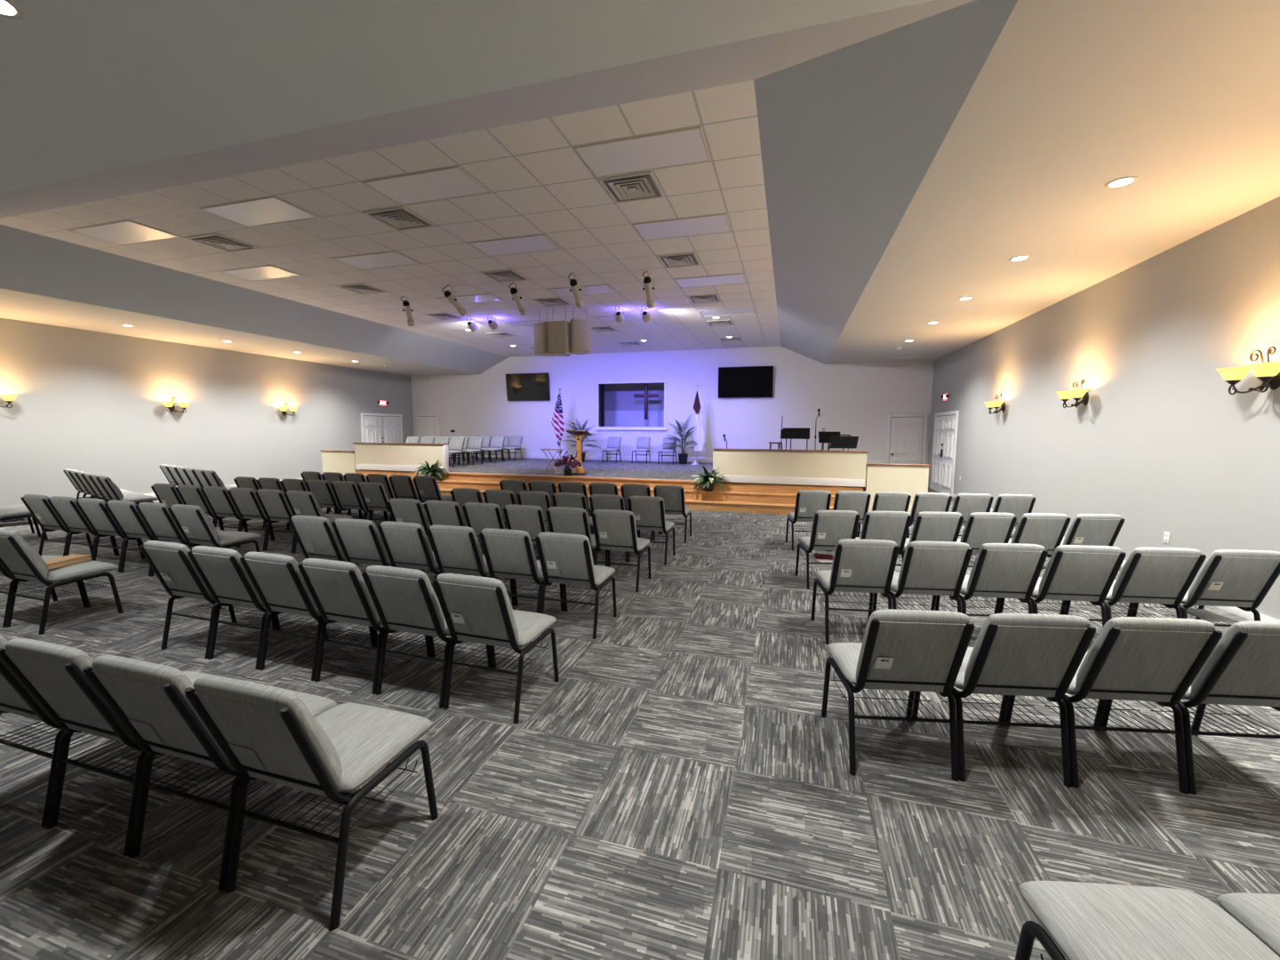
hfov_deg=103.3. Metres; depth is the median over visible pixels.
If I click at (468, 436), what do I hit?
chair
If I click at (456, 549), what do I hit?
chair
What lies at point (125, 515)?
chair
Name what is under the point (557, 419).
flag
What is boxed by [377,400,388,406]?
exit sign
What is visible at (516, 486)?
chair
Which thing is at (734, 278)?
ceiling light panel
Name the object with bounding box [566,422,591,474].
pulpit
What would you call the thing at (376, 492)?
chair
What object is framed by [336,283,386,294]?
ceiling vent
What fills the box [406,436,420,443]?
chair
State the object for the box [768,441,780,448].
wooden stool
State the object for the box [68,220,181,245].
ceiling light panel
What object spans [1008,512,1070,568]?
chair
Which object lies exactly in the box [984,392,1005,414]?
wall sconce
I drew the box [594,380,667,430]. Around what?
window
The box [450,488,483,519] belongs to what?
chair
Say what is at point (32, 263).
ceiling
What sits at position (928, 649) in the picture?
chair
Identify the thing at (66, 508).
chair
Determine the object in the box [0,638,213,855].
chair
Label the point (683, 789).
floor
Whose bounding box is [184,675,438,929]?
chair
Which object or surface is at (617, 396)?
wall
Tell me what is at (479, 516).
chair
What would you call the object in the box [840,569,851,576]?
card
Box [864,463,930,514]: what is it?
parapet
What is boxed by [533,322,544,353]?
grille
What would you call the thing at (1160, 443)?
wall
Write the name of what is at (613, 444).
chair
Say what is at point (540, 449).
tabletop
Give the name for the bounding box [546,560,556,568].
card
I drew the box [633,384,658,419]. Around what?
wooden cross
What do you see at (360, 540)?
chair
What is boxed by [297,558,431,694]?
chair
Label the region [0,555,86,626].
chair
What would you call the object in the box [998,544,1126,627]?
chair
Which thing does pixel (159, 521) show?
chair
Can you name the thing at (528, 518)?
chair
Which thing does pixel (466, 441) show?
chair
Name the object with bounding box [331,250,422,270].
ceiling light panel
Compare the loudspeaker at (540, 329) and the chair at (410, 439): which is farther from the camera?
the chair at (410, 439)
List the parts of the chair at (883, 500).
leg, post, backrest, panel, post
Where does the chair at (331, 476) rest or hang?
on the floor at (683, 789)
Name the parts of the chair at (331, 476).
panel, backrest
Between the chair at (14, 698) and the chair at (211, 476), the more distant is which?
the chair at (211, 476)
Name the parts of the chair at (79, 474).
post, panel, post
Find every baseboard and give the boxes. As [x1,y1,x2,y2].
[144,478,303,496]
[489,453,883,463]
[952,494,1279,621]
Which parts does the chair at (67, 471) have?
post, panel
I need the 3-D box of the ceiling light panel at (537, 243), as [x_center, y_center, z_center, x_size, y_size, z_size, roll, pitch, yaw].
[-1.837,-3.453,7.478,1.224,0.010,0.600,2,6,16]
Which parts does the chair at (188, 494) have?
post, panel, backrest, post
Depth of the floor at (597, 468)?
14.50 m
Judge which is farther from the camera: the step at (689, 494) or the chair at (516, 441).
the chair at (516, 441)
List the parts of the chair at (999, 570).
leg, leg, seat, post, leg, rail, backrest, panel, leg, post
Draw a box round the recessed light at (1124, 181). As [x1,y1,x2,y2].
[1104,176,1137,188]
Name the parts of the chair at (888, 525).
post, backrest, panel, post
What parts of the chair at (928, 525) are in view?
seat, post, backrest, panel, post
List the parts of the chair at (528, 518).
post, panel, backrest, post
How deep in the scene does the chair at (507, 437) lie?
18.32 m
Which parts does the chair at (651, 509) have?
post, panel, backrest, rail, seat, post, leg, leg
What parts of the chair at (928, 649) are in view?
leg, seat, leg, post, rail, leg, backrest, panel, leg, post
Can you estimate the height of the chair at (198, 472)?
0.873 m
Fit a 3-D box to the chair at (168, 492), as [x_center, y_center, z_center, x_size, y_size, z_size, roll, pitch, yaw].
[-6.876,0.461,7.712,0.517,0.873,0.647,2,6,17]
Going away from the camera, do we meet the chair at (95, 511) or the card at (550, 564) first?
the card at (550, 564)
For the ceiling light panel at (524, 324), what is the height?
0.010 m
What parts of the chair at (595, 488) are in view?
post, panel, backrest, post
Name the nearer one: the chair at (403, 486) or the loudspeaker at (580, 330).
the chair at (403, 486)
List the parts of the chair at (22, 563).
leg, post, panel, rail, backrest, post, leg, seat, leg, leg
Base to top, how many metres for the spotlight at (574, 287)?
0.534 m
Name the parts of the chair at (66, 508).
post, leg, panel, backrest, post, leg, leg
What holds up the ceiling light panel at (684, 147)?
attached to the ceiling at (537, 180)
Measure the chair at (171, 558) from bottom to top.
0.873 m
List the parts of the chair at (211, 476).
panel, backrest, post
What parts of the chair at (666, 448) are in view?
seat, backrest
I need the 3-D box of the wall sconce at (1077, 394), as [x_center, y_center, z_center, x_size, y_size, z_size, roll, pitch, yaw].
[6.266,-1.246,7.305,0.303,0.406,0.566,2,6,16]
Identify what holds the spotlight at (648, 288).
hanging from the ceiling at (537, 180)
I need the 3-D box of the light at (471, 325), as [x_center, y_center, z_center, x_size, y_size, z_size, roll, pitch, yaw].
[-4.104,-3.792,12.328,0.220,0.336,0.270,2,6,16]
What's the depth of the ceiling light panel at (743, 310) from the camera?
11.61 m
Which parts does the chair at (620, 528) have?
leg, post, leg, panel, backrest, rail, post, leg, seat, leg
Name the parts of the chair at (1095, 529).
post, backrest, panel, post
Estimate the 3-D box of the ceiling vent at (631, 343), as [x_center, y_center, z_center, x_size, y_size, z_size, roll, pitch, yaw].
[-0.315,-4.287,15.948,0.600,0.026,0.600,2,6,16]
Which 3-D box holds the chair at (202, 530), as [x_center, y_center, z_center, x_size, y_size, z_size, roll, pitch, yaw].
[-4.767,0.673,5.719,0.517,0.873,0.647,2,6,17]
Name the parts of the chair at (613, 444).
seat, backrest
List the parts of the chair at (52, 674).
post, leg, panel, backrest, rail, post, leg, seat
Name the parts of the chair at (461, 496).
post, panel, backrest, post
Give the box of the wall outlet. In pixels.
[1163,531,1169,543]
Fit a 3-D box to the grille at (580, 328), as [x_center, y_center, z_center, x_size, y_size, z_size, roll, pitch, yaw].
[-1.288,-3.192,11.202,0.400,0.640,0.022,-2,6,-24]
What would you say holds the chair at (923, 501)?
on the floor at (683, 789)
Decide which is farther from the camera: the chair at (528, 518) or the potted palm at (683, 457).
the potted palm at (683, 457)
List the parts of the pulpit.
plate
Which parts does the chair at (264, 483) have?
panel, backrest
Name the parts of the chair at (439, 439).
backrest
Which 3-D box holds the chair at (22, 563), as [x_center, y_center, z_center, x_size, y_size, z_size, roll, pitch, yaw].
[-5.067,0.805,4.387,0.517,0.873,0.647,2,6,18]
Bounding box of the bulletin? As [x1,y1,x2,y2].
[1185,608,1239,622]
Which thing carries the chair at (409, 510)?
on the floor at (683, 789)
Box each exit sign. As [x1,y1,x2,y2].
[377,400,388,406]
[941,392,949,400]
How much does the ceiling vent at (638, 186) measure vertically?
0.026 m
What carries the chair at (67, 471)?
on the floor at (683, 789)
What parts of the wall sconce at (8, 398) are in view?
arm, lamp shade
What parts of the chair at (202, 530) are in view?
post, panel, backrest, rail, post, leg, seat, leg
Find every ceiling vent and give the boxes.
[184,232,258,252]
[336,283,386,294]
[362,206,435,231]
[425,312,462,319]
[480,269,528,282]
[486,332,514,336]
[533,296,571,306]
[591,326,616,332]
[597,170,664,203]
[617,341,641,345]
[656,252,701,268]
[687,293,720,303]
[706,320,733,326]
[719,336,741,341]
[888,356,922,359]
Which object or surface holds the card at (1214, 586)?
on the chair at (1247, 576)
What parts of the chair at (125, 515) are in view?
post, leg, panel, backrest, post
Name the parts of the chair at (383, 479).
panel, backrest, post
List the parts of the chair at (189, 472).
panel, post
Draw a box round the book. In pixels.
[44,554,91,569]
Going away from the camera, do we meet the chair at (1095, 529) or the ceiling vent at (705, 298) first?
the chair at (1095, 529)
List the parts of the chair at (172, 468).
panel, post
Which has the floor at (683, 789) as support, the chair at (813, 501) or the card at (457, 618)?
the chair at (813, 501)
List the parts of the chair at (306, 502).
post, leg, panel, backrest, post, seat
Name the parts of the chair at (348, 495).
post, panel, backrest, post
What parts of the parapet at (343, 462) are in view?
cap rail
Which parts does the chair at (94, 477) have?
backrest, post, panel, post, seat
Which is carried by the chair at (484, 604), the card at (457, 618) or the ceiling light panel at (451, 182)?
the card at (457, 618)
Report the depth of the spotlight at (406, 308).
10.44 m
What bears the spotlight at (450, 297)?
hanging from the ceiling at (537, 180)
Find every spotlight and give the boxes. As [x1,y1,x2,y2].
[400,296,415,326]
[441,284,466,316]
[508,281,527,315]
[568,272,583,307]
[642,271,655,308]
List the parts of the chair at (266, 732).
post, leg, panel, backrest, rail, post, leg, seat, leg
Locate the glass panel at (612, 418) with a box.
[604,410,663,426]
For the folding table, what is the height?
0.611 m
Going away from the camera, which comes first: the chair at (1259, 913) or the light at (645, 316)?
the chair at (1259, 913)
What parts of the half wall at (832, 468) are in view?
molding, cap rail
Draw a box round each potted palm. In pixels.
[561,418,601,462]
[661,414,705,463]
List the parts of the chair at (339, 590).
post, leg, panel, backrest, rail, post, leg, leg, leg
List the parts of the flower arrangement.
pot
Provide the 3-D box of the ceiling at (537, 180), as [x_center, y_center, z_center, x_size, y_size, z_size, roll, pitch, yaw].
[-2.027,-3.903,11.494,9.882,0.080,13.013,2,6,16]
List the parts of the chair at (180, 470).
post, panel, post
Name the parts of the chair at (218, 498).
post, leg, panel, backrest, post, leg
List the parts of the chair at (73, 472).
post, panel, post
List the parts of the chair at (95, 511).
post, leg, panel, backrest, post, leg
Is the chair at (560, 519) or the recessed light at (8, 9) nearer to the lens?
the recessed light at (8, 9)
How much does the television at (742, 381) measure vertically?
1.001 m
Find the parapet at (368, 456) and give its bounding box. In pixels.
[352,442,448,472]
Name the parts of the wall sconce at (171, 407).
lamp shade, lamp shade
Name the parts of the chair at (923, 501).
post, backrest, panel, post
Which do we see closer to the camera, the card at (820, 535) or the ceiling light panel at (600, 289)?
the card at (820, 535)
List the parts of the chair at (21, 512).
leg, seat, leg, leg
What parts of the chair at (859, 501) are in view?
post, backrest, panel, post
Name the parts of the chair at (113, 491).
post, panel, backrest, post, seat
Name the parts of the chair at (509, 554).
post, panel, backrest, rail, leg, post, seat, leg, leg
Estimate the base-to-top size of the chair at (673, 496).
0.873 m
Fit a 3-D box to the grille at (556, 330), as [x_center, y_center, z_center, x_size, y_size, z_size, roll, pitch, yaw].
[-1.829,-3.138,11.134,0.400,0.640,0.022,2,6,18]
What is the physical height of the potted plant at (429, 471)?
0.614 m
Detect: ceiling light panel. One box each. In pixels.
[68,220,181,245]
[199,196,319,227]
[216,264,303,281]
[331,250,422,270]
[362,166,491,205]
[436,293,504,304]
[467,233,562,256]
[503,320,550,327]
[546,284,616,296]
[574,126,711,177]
[595,313,641,322]
[632,213,731,240]
[674,272,746,287]
[698,307,755,316]
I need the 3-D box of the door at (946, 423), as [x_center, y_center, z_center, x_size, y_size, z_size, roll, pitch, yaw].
[8.232,-0.742,13.791,0.129,2.210,2.040,2,6,16]
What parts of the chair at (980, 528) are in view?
post, backrest, panel, post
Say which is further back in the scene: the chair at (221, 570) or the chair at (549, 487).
the chair at (549, 487)
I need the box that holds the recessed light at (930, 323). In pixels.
[927,321,939,324]
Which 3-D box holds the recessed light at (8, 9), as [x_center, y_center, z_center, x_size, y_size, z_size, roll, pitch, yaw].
[-3.183,-2.346,2.490,0.200,0.010,0.200,2,6,16]
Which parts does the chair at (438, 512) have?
post, panel, backrest, post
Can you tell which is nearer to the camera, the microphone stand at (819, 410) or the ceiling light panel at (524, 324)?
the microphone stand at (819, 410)
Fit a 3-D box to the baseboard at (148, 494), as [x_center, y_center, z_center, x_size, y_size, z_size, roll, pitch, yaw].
[-12.494,0.613,9.725,0.018,0.100,17.800,2,6,16]
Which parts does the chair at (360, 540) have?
post, panel, backrest, rail, post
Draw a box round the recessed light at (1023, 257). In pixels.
[1008,255,1030,261]
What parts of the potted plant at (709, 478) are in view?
pot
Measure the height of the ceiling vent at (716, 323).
0.026 m
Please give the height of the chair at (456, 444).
0.873 m
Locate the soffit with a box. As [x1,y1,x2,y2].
[0,0,974,218]
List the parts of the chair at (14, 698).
backrest, rail, panel, post, leg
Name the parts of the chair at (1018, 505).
post, backrest, panel, post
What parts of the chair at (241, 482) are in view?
panel, backrest, post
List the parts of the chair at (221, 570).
post, leg, panel, backrest, rail, post, leg, leg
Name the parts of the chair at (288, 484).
post, panel, backrest, post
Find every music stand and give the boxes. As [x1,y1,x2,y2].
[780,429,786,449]
[782,427,809,449]
[818,431,839,449]
[829,436,858,450]
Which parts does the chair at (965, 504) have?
post, backrest, panel, post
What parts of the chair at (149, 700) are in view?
post, leg, panel, backrest, rail, post, leg, seat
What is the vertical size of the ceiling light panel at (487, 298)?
0.010 m
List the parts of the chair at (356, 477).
panel, backrest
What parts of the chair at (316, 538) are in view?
post, panel, backrest, rail, post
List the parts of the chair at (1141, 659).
leg, leg, seat, post, leg, rail, backrest, panel, leg, post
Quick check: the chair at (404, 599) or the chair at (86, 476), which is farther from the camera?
the chair at (86, 476)
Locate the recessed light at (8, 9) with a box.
[0,0,24,19]
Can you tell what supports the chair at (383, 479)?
on the floor at (683, 789)
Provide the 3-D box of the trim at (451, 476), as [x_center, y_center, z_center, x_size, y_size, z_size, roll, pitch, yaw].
[-1.599,0.200,12.067,12.740,0.572,0.180,2,6,16]
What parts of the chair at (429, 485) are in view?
post, panel, backrest, post, seat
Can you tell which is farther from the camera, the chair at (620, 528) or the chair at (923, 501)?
the chair at (923, 501)
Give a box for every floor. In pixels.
[0,487,1279,959]
[359,456,865,491]
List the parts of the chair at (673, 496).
post, panel, backrest, seat, post, leg, leg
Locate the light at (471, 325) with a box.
[466,316,477,331]
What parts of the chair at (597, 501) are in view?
post, panel, backrest, post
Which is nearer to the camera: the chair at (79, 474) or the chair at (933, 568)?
the chair at (933, 568)
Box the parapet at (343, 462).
[320,449,359,475]
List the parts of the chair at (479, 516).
post, panel, backrest, post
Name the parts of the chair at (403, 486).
post, panel, backrest, post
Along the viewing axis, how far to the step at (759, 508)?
10.48 m
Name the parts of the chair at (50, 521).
post, panel, leg, backrest, post, leg, leg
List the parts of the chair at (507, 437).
backrest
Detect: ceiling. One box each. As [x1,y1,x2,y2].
[0,0,935,193]
[0,80,781,357]
[0,224,509,375]
[753,0,1279,364]
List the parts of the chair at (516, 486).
panel, backrest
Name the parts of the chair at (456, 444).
seat, backrest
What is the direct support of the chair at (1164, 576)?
on the floor at (683, 789)
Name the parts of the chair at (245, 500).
post, leg, panel, backrest, post, leg, leg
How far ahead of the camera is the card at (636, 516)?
6.42 m
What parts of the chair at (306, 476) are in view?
panel, backrest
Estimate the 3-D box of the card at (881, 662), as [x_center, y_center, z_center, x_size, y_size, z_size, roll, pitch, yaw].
[1.176,0.883,2.442,0.076,0.068,0.028,1,6,4]
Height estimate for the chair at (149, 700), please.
0.873 m
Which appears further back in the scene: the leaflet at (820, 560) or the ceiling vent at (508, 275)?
the ceiling vent at (508, 275)
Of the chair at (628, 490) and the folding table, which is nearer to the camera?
the chair at (628, 490)
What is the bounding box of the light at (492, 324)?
[487,315,497,330]
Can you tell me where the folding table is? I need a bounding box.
[539,448,565,472]
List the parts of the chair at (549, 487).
backrest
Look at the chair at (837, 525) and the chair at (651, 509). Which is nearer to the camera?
the chair at (837, 525)
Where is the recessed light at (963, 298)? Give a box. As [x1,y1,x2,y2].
[958,296,973,300]
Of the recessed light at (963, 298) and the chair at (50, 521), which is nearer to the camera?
the chair at (50, 521)
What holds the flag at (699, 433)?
on the floor at (597, 468)
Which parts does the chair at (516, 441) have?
seat, backrest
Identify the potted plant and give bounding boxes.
[413,459,447,478]
[688,464,727,491]
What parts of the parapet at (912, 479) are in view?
cap rail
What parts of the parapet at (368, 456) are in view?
molding, cap rail, trim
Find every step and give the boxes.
[365,477,835,505]
[415,488,833,514]
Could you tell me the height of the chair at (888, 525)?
0.873 m
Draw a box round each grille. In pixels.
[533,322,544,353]
[548,321,565,352]
[572,320,590,351]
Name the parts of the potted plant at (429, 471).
pot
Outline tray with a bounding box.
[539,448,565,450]
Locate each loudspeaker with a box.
[533,310,556,356]
[547,306,569,356]
[569,308,591,354]
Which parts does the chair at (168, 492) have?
post, panel, backrest, post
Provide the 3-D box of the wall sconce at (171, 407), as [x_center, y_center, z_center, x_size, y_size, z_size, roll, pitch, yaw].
[-11.453,-1.863,12.482,0.303,0.406,0.566,2,6,16]
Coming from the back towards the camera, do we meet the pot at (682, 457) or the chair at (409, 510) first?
the pot at (682, 457)
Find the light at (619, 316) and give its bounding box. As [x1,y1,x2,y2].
[614,306,624,322]
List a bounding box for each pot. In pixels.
[576,452,585,462]
[678,453,687,463]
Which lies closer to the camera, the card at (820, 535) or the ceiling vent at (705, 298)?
the card at (820, 535)
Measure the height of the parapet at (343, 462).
1.070 m
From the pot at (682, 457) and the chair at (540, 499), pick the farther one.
the pot at (682, 457)
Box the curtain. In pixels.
[600,384,604,426]
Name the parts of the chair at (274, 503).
post, leg, panel, backrest, post, leg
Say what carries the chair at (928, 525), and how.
on the floor at (683, 789)
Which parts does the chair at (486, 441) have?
backrest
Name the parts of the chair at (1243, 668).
leg, leg, seat, leg, post, backrest, panel, rail, post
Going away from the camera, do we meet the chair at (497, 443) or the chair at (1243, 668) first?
the chair at (1243, 668)
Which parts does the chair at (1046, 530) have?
post, backrest, panel, post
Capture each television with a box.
[505,372,550,400]
[718,365,773,398]
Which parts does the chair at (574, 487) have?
panel, backrest, post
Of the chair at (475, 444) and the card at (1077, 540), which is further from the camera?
the chair at (475, 444)
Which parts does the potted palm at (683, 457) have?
stem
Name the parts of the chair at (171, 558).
post, leg, panel, backrest, rail, post, leg, leg, leg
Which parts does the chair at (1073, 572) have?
leg, leg, seat, post, leg, rail, backrest, panel, leg, post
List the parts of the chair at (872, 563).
leg, seat, leg, post, rail, backrest, panel, leg, leg, post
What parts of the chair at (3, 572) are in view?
post, leg, seat, leg, leg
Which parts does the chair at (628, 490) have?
post, panel, backrest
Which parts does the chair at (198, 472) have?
post, backrest, panel, post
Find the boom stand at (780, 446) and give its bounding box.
[778,418,782,449]
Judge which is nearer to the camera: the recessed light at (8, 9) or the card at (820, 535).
the recessed light at (8, 9)
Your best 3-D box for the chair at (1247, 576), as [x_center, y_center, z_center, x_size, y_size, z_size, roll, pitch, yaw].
[4.352,0.903,3.922,0.517,0.873,0.647,1,6,6]
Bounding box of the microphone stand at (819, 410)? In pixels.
[814,408,820,449]
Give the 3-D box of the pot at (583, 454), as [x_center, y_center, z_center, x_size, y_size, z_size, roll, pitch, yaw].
[-2.032,-0.788,17.387,0.350,0.330,0.350,2,6,16]
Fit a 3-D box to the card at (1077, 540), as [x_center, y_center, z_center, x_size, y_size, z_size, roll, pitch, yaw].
[4.523,0.623,5.218,0.076,0.068,0.028,1,6,3]
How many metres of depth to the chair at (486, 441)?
17.19 m
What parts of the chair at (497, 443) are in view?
seat, backrest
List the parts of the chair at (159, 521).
post, leg, panel, backrest, rail, post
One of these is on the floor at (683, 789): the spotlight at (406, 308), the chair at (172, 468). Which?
the chair at (172, 468)
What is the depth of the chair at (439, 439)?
15.14 m
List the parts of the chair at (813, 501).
leg, leg, post, seat, backrest, panel, post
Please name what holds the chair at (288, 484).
on the floor at (683, 789)
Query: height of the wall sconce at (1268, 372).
0.406 m
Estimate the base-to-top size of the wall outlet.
0.124 m
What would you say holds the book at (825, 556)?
in the chair at (837, 525)
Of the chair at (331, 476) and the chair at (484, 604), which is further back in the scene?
the chair at (331, 476)
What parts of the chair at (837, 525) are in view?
leg, seat, leg, post, rail, backrest, panel, post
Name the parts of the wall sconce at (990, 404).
lamp shade, lamp shade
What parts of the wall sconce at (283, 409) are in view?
lamp shade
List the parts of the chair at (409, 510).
post, panel, backrest, post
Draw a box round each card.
[160,572,171,581]
[181,526,189,532]
[450,612,464,623]
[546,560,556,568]
[600,532,607,538]
[633,514,639,519]
[800,507,806,511]
[817,532,825,538]
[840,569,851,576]
[874,656,893,669]
[1073,537,1083,543]
[1208,582,1223,590]
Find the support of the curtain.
hanging from the wall at (617, 396)
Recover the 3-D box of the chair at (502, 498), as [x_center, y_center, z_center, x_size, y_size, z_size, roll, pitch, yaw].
[-1.845,0.539,7.207,0.517,0.873,0.647,2,6,16]
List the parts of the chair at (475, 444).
seat, backrest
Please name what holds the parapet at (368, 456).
on the floor at (597, 468)
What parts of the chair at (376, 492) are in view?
post, panel, backrest, post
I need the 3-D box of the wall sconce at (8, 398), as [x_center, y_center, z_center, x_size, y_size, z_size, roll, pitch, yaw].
[-12.291,-1.583,9.647,0.303,0.406,0.566,2,6,16]
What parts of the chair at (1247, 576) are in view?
leg, leg, seat, leg, post, rail, backrest, panel, leg, post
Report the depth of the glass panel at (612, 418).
19.21 m
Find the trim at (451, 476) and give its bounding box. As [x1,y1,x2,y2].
[356,470,863,495]
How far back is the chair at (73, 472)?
9.72 m
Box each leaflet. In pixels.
[810,556,832,562]
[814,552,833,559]
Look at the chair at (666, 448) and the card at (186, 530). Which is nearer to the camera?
the card at (186, 530)
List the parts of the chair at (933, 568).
leg, leg, seat, post, rail, leg, backrest, panel, leg, post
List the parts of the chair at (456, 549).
post, panel, backrest, rail, post, seat, leg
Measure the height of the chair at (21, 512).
0.873 m
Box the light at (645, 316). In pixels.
[641,305,650,322]
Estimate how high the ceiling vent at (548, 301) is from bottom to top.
0.026 m
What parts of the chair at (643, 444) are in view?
seat, backrest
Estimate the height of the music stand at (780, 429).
1.146 m
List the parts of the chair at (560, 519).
post, panel, backrest, post, leg, seat, leg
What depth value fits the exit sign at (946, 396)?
13.64 m
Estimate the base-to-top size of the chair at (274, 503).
0.873 m
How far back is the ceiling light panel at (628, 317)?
12.26 m
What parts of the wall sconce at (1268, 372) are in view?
lamp shade, arm, lamp shade, arm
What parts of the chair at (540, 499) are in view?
post, panel, backrest, post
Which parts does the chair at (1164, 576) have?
leg, leg, seat, post, leg, rail, backrest, panel, leg, post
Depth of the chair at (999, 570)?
3.84 m
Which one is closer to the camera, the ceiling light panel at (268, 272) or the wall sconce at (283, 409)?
the ceiling light panel at (268, 272)
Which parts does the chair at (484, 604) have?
post, leg, panel, backrest, rail, leg, post, leg, seat, leg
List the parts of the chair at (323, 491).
post, panel, backrest, post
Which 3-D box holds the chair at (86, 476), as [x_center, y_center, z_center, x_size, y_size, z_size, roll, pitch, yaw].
[-9.720,0.281,9.343,0.517,0.873,0.647,4,7,33]
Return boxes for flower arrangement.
[553,450,581,475]
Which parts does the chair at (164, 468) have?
post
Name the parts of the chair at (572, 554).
leg, post, leg, panel, backrest, rail, post, leg, seat, leg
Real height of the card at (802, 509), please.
0.068 m
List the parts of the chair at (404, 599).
post, leg, panel, backrest, rail, leg, post, seat, leg, leg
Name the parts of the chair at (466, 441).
backrest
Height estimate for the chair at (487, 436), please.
0.873 m
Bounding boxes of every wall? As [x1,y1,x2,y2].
[0,318,413,506]
[411,346,934,463]
[604,383,663,410]
[712,448,868,487]
[928,196,1279,621]
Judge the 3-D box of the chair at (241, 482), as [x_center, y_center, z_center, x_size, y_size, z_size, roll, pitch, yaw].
[-6.535,0.353,8.800,0.517,0.873,0.647,2,6,17]
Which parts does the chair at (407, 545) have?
post, panel, backrest, rail, post, seat, leg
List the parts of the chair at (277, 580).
post, leg, panel, backrest, rail, post, leg, leg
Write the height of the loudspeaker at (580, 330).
1.002 m
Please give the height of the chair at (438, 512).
0.873 m
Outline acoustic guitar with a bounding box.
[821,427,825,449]
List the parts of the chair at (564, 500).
post, panel, backrest, post, seat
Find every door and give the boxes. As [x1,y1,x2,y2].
[360,412,403,442]
[415,414,439,442]
[885,413,927,463]
[929,410,959,497]
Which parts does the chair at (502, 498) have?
post, panel, backrest, post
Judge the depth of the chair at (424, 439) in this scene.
15.29 m
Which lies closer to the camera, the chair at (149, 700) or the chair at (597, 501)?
the chair at (149, 700)
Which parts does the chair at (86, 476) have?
post, panel, post, seat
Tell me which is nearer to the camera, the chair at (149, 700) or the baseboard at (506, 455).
the chair at (149, 700)
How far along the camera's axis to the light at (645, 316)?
11.10 m
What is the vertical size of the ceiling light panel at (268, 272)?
0.010 m
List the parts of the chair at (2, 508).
seat, leg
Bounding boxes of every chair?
[0,504,38,535]
[0,507,47,539]
[0,528,123,634]
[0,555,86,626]
[0,634,99,826]
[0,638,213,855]
[20,494,116,556]
[47,496,143,560]
[63,468,97,500]
[69,469,122,500]
[75,471,129,498]
[75,497,149,572]
[82,472,137,501]
[82,655,342,889]
[89,473,144,505]
[97,475,158,503]
[104,499,194,575]
[136,502,225,576]
[139,540,276,658]
[151,483,222,530]
[159,464,177,485]
[167,464,184,485]
[168,504,260,554]
[175,465,192,485]
[175,484,246,532]
[184,467,226,488]
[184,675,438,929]
[187,545,319,669]
[192,468,237,487]
[200,486,272,547]
[202,469,230,489]
[227,487,297,550]
[233,476,264,527]
[240,552,375,680]
[255,488,295,552]
[256,477,287,529]
[280,478,335,530]
[284,490,352,553]
[288,515,370,570]
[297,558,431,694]
[300,471,331,513]
[304,480,360,518]
[321,472,369,514]
[330,480,386,521]
[331,518,421,570]
[343,472,371,518]
[357,481,391,521]
[361,565,492,708]
[365,473,395,521]
[377,520,465,594]
[386,498,431,571]
[388,474,423,507]
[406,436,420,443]
[412,475,453,509]
[419,436,434,443]
[424,500,481,571]
[426,524,514,605]
[432,573,559,723]
[434,436,449,465]
[448,437,464,467]
[449,436,468,464]
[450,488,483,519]
[455,435,477,462]
[458,436,483,465]
[462,502,507,579]
[468,435,490,462]
[479,528,564,613]
[480,435,496,460]
[482,436,504,463]
[482,489,535,544]
[488,435,509,460]
[499,479,527,504]
[502,435,522,460]
[503,504,550,579]
[517,490,551,531]
[528,480,557,506]
[535,532,616,639]
[545,506,607,587]
[552,492,602,550]
[558,481,591,516]
[588,482,618,527]
[589,494,638,561]
[591,509,651,591]
[601,436,621,463]
[620,483,660,540]
[627,496,675,565]
[632,436,650,463]
[652,485,691,543]
[657,437,676,464]
[785,489,831,551]
[795,510,859,589]
[810,538,899,644]
[821,609,974,781]
[829,490,871,551]
[855,511,911,566]
[857,491,911,537]
[872,541,972,612]
[896,511,963,561]
[906,492,951,537]
[912,613,1095,787]
[935,543,1047,616]
[951,493,993,535]
[956,512,1016,567]
[992,494,1035,537]
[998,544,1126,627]
[1004,616,1222,793]
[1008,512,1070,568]
[1015,880,1279,959]
[1045,513,1124,564]
[1064,547,1206,620]
[1100,621,1279,794]
[1131,549,1279,626]
[1216,892,1279,957]
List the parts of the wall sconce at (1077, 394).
lamp shade, arm, arm, lamp shade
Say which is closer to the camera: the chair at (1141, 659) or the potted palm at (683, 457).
the chair at (1141, 659)
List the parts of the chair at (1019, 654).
leg, leg, seat, post, leg, rail, backrest, panel, leg, post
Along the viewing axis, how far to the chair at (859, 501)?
6.98 m
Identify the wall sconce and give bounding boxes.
[0,394,17,407]
[161,396,189,413]
[278,402,297,415]
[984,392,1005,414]
[1056,378,1088,407]
[1215,346,1279,394]
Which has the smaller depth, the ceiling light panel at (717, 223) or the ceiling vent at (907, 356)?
the ceiling light panel at (717, 223)
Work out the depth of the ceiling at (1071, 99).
4.04 m
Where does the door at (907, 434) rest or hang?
in the wall at (852, 399)

